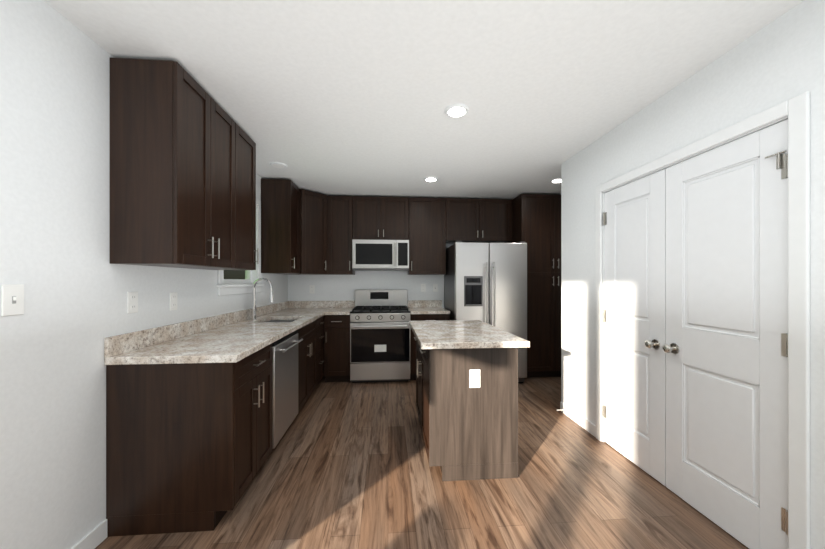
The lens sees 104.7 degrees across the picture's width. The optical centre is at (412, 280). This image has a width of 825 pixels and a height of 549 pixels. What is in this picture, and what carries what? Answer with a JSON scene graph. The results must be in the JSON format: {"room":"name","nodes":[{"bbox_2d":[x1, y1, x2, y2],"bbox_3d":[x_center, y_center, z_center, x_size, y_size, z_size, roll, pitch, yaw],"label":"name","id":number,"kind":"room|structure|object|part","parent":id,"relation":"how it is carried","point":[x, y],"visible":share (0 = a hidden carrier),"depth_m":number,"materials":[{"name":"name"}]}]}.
{"room":"kitchen","nodes":[
{"label":"kitchen","id":0,"kind":"room"},
{"bbox_2d":[0,0,287,548],"bbox_3d":[-1.714,0.065,2.852,0.120,2.470,3.650,0,0,-4],"label":"wall","id":1,"kind":"structure","parent":0,"point":[55,162],"depth_m":1.39,"materials":[{"name":"paint"}]},
{"bbox_2d":[1,284,23,315],"bbox_3d":[-1.518,0.072,1.214,0.018,0.118,0.072,0,0,-4],"label":"light switch","id":2,"kind":"object","parent":1,"relation":"attached to","point":[12,299],"visible":1,"depth_m":1.21,"materials":[{"name":"white plastic"}]},
{"bbox_2d":[70,519,106,548],"bbox_3d":[-1.502,1.252,0.967,0.012,0.095,1.298,0,0,-4],"label":"baseboard","id":3,"kind":"structure","parent":1,"relation":"attached to","point":[95,537],"depth_m":1.54,"materials":[{"name":"white wood"}]},
{"bbox_2d":[127,292,137,313],"bbox_3d":[-1.567,0.120,1.782,0.008,0.118,0.072,0,0,-4],"label":"electrical outlet","id":4,"kind":"object","parent":1,"relation":"attached to","point":[132,302],"visible":1,"depth_m":1.77,"materials":[{"name":"white plastic"}]},
{"bbox_2d":[110,58,234,268],"bbox_3d":[-1.402,-0.620,1.969,0.363,1.060,0.640,0,0,-4],"label":"upper cabinet","id":5,"kind":"object","parent":1,"relation":"attached to","point":[172,163],"visible":1,"depth_m":1.66,"materials":[{"name":"brown wood"}]},
{"bbox_2d":[170,292,176,310],"bbox_3d":[-1.593,0.135,2.122,0.008,0.118,0.072,0,0,-4],"label":"electrical outlet","id":6,"kind":"object","parent":1,"relation":"attached to","point":[173,300],"visible":1,"depth_m":2.12,"materials":[{"name":"white plastic"}]},
{"bbox_2d":[189,123,258,269],"bbox_3d":[-1.440,-0.620,2.469,0.363,1.060,0.354,0,0,-4],"label":"upper cabinet","id":7,"kind":"object","parent":1,"relation":"attached to","point":[245,201],"visible":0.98,"depth_m":2.48,"materials":[{"name":"brown wood"}]},
{"bbox_2d":[216,199,263,295],"bbox_3d":[-1.711,-0.383,3.108,0.164,1.015,0.920,0,0,-4],"label":"window","id":8,"kind":"structure","parent":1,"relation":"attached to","point":[233,286],"depth_m":3.33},
{"bbox_2d":[261,179,299,273],"bbox_3d":[-1.541,-0.620,3.777,0.363,1.060,0.366,0,0,-4],"label":"upper cabinet","id":9,"kind":"object","parent":1,"relation":"attached to","point":[280,226],"visible":1,"depth_m":3.60,"materials":[{"name":"brown wood"}]},
{"bbox_2d":[288,243,454,307],"bbox_3d":[0.269,0.065,4.775,4.370,2.470,0.120,0,0,-4],"label":"wall","id":10,"kind":"structure","parent":0,"point":[336,287],"depth_m":4.63,"materials":[{"name":"paint"}]},
{"bbox_2d":[285,189,328,274],"bbox_3d":[-1.454,-0.620,4.273,0.613,1.060,0.611,0,0,-4],"label":"upper cabinet","id":11,"kind":"object","parent":10,"relation":"attached to","point":[313,233],"visible":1,"depth_m":4.11,"materials":[{"name":"brown wood"}]},
{"bbox_2d":[310,285,314,292],"bbox_3d":[-1.446,0.120,4.578,0.072,0.118,0.008,0,0,-4],"label":"electrical outlet","id":12,"kind":"object","parent":10,"relation":"attached to","point":[312,288],"visible":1,"depth_m":4.58,"materials":[{"name":"white plastic"}]},
{"bbox_2d":[327,196,354,274],"bbox_3d":[-0.991,-0.620,4.433,0.338,1.060,0.364,0,0,-4],"label":"upper cabinet","id":13,"kind":"object","parent":10,"relation":"attached to","point":[339,231],"visible":0.98,"depth_m":4.29,"materials":[{"name":"brown wood"}]},
{"bbox_2d":[353,196,408,239],"bbox_3d":[-0.440,-0.853,4.476,0.758,0.594,0.364,0,0,-4],"label":"upper cabinet","id":14,"kind":"object","parent":10,"relation":"attached to","point":[380,218],"visible":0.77,"depth_m":4.33,"materials":[{"name":"brown wood"}]},
{"bbox_2d":[352,239,408,270],"bbox_3d":[-0.436,-0.349,4.423,0.756,0.405,0.465,0,0,-4],"label":"microwave","id":15,"kind":"object","parent":14,"relation":"attached to","point":[380,255],"visible":1,"depth_m":4.24,"materials":[{"name":"silver metal"}]},
{"bbox_2d":[421,284,425,291],"bbox_3d":[0.159,0.100,4.701,0.072,0.118,0.008,0,0,-4],"label":"electrical outlet","id":16,"kind":"object","parent":10,"relation":"attached to","point":[423,287],"visible":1,"depth_m":4.70,"materials":[{"name":"white plastic"}]},
{"bbox_2d":[408,197,445,274],"bbox_3d":[0.196,-0.620,4.525,0.510,1.060,0.364,0,0,-4],"label":"upper cabinet","id":17,"kind":"object","parent":10,"relation":"attached to","point":[427,236],"visible":1,"depth_m":4.39,"materials":[{"name":"brown wood"}]},
{"bbox_2d":[433,284,437,291],"bbox_3d":[0.339,0.100,4.710,0.072,0.118,0.018,0,0,-4],"label":"electrical outlet","id":18,"kind":"object","parent":10,"relation":"attached to","point":[435,287],"visible":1,"depth_m":4.71,"materials":[{"name":"white plastic"}]},
{"bbox_2d":[446,198,512,242],"bbox_3d":[0.926,-0.855,4.581,0.946,0.590,0.364,0,0,-4],"label":"upper cabinet","id":19,"kind":"object","parent":10,"relation":"attached to","point":[480,220],"visible":1,"depth_m":4.44,"materials":[{"name":"brown wood"}]},
{"bbox_2d":[95,374,748,548],"bbox_3d":[0.553,1.330,1.086,4.370,0.060,7.520,0,0,-4],"label":"floor","id":20,"kind":"structure","parent":0,"point":[345,465],"depth_m":1.93,"materials":[{"name":"laminate"}]},
{"bbox_2d":[106,344,271,536],"bbox_3d":[-1.253,0.863,1.928,0.653,0.874,0.578,0,0,-4],"label":"base cabinet","id":21,"kind":"object","parent":20,"relation":"on","point":[252,411],"depth_m":1.64,"materials":[{"name":"brown wood"}]},
{"bbox_3d":[-1.249,0.863,1.648,0.618,0.873,0.019,0,0,-4],"label":"cabinet base end panel","id":22,"kind":"part","parent":21,"relation":"part of","materials":[{"name":"brown wood"}]},
{"bbox_2d":[272,330,302,448],"bbox_3d":[-1.283,0.862,2.524,0.682,0.867,0.606,0,0,-4],"label":"dishwasher","id":23,"kind":"object","parent":20,"relation":"on","point":[284,381],"visible":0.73,"depth_m":2.46,"materials":[{"name":"silver metal"}]},
{"bbox_2d":[298,320,315,411],"bbox_3d":[-1.352,0.863,3.206,0.653,0.874,0.757,0,0,-4],"label":"base cabinet","id":24,"kind":"object","parent":20,"relation":"on","point":[307,364],"visible":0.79,"depth_m":3.17,"materials":[{"name":"brown wood"}]},
{"bbox_2d":[104,301,354,364],"bbox_3d":[-1.196,0.454,3.115,0.950,0.335,2.960,0,0,-4],"label":"countertop","id":25,"kind":"structure","parent":24,"relation":"on","point":[234,337],"depth_m":2.10,"materials":[{"name":"stone"}]},
{"bbox_2d":[251,278,273,319],"bbox_3d":[-1.514,0.176,3.223,0.221,0.418,0.095,0,0,-4],"label":"faucet","id":26,"kind":"object","parent":25,"relation":"on","point":[254,309],"visible":1,"depth_m":3.19,"materials":[{"name":"silver metal"}]},
{"bbox_2d":[316,316,323,385],"bbox_3d":[-1.395,0.863,3.773,0.653,0.874,0.375,0,0,-4],"label":"base cabinet","id":27,"kind":"object","parent":20,"relation":"on","point":[319,348],"visible":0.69,"depth_m":3.77,"materials":[{"name":"brown wood"}]},
{"bbox_2d":[323,316,323,373],"bbox_3d":[-1.461,0.863,4.269,0.598,0.874,0.619,0,0,-4],"label":"base cabinet","id":28,"kind":"object","parent":20,"relation":"on","point":[323,345],"depth_m":4.10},
{"bbox_2d":[324,315,349,381],"bbox_3d":[-0.974,0.863,4.289,0.326,0.874,0.654,0,0,-4],"label":"base cabinet","id":29,"kind":"object","parent":20,"relation":"on","point":[336,348],"visible":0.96,"depth_m":4.01,"materials":[{"name":"brown wood"}]},
{"bbox_2d":[350,289,409,382],"bbox_3d":[-0.426,0.713,4.295,0.756,1.175,0.722,0,0,-4],"label":"range","id":30,"kind":"object","parent":20,"relation":"on","point":[379,336],"visible":1,"depth_m":4.01,"materials":[{"name":"silver metal"}]},
{"bbox_2d":[410,314,449,379],"bbox_3d":[0.207,0.863,4.380,0.507,0.874,0.654,0,0,-4],"label":"base cabinet","id":31,"kind":"object","parent":20,"relation":"on","point":[423,317],"visible":0.27,"depth_m":4.08,"materials":[{"name":"brown wood"}]},
{"bbox_2d":[408,300,449,313],"bbox_3d":[0.206,0.355,4.385,0.509,0.139,0.643,0,0,-4],"label":"countertop","id":32,"kind":"structure","parent":31,"relation":"on","point":[425,307],"depth_m":4.63,"materials":[{"name":"stone"}]},
{"bbox_2d":[414,337,517,480],"bbox_3d":[0.348,0.863,2.574,0.625,0.874,1.000,0,0,-4],"label":"base cabinet","id":33,"kind":"object","parent":20,"relation":"on","point":[468,433],"visible":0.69,"depth_m":2.08,"materials":[{"name":"brown wood"}]},
{"bbox_2d":[409,320,529,348],"bbox_3d":[0.359,0.406,2.560,0.700,0.039,1.120,0,0,-4],"label":"countertop","id":34,"kind":"structure","parent":33,"relation":"on","point":[452,334],"depth_m":2.25,"materials":[{"name":"stone"}]},
{"bbox_2d":[469,369,479,387],"bbox_3d":[0.407,0.637,2.073,0.072,0.118,0.008,0,0,-4],"label":"outlet","id":35,"kind":"object","parent":33,"relation":"attached to","point":[474,378],"visible":1,"depth_m":2.07,"materials":[{"name":"white plastic"}]},
{"bbox_2d":[444,241,526,382],"bbox_3d":[0.948,0.403,4.293,0.906,1.795,0.886,0,0,-4],"label":"refrigerator","id":36,"kind":"object","parent":20,"relation":"on","point":[485,282],"visible":0.69,"depth_m":3.92,"materials":[{"name":"silver metal"}]},
{"bbox_2d":[509,194,560,376],"bbox_3d":[1.867,0.075,4.508,0.912,2.450,0.654,0,0,-4],"label":"pantry cabinet","id":37,"kind":"object","parent":20,"relation":"on","point":[537,223],"visible":0.58,"depth_m":4.21,"materials":[{"name":"brown wood"}]},
{"bbox_2d":[44,0,803,198],"bbox_3d":[0.553,-1.195,1.086,4.370,0.050,7.520,0,0,-4],"label":"ceiling","id":38,"kind":"structure","parent":0,"point":[341,97],"depth_m":1.77,"materials":[{"name":"paint"}]},
{"bbox_2d":[269,162,286,168],"bbox_3d":[-1.350,-1.163,3.206,0.170,0.014,0.170,0,0,-4],"label":"recessed light","id":39,"kind":"object","parent":38,"relation":"in","point":[279,165],"visible":0.96,"depth_m":3.18,"materials":[{"name":"white plastic"}]},
{"bbox_2d":[424,176,437,181],"bbox_3d":[0.211,-1.163,3.637,0.170,0.014,0.170,0,0,-4],"label":"recessed light","id":40,"kind":"object","parent":38,"relation":"in","point":[430,179],"visible":0.98,"depth_m":3.62,"materials":[{"name":"white"}]},
{"bbox_2d":[444,103,468,117],"bbox_3d":[0.303,-1.163,2.180,0.170,0.014,0.170,0,0,-4],"label":"recessed light","id":41,"kind":"object","parent":38,"relation":"in","point":[456,110],"visible":0.94,"depth_m":2.16,"materials":[{"name":"white"}]},
{"bbox_2d":[550,178,560,182],"bbox_3d":[1.682,-1.163,3.680,0.170,0.014,0.170,0,0,-4],"label":"recessed light","id":42,"kind":"object","parent":38,"relation":"in","point":[556,180],"visible":0.77,"depth_m":3.66,"materials":[{"name":"white"}]},
{"bbox_2d":[561,0,824,548],"bbox_3d":[1.772,0.065,0.307,0.120,2.470,5.780,0,0,-4],"label":"wall","id":43,"kind":"structure","parent":0,"point":[779,60],"depth_m":1.67,"materials":[{"name":"paint"}]},
{"bbox_2d":[560,402,595,436],"bbox_3d":[1.700,1.252,0.362,0.012,0.095,5.658,0,0,-4],"label":"baseboard","id":44,"kind":"structure","parent":43,"relation":"attached to","point":[581,421],"depth_m":2.86,"materials":[{"name":"white wood"}]},
{"bbox_2d":[603,169,665,485],"bbox_3d":[1.550,0.292,2.284,0.105,1.999,0.568,0,0,-4],"label":"door","id":45,"kind":"structure","parent":43,"relation":"in","point":[634,318],"depth_m":2.23,"materials":[{"name":"white wood"}]},
{"bbox_2d":[596,92,809,548],"bbox_3d":[1.634,0.261,1.974,0.137,2.079,1.333,0,0,-4],"label":"door frame","id":46,"kind":"structure","parent":43,"relation":"attached to","point":[795,111],"depth_m":1.35,"materials":[{"name":"white wood"}]},
{"bbox_2d":[662,119,787,548],"bbox_3d":[1.596,0.292,1.684,0.105,1.999,0.627,0,0,-4],"label":"door","id":47,"kind":"structure","parent":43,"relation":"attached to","point":[725,348],"depth_m":1.62,"materials":[{"name":"white wood"}]}
]}

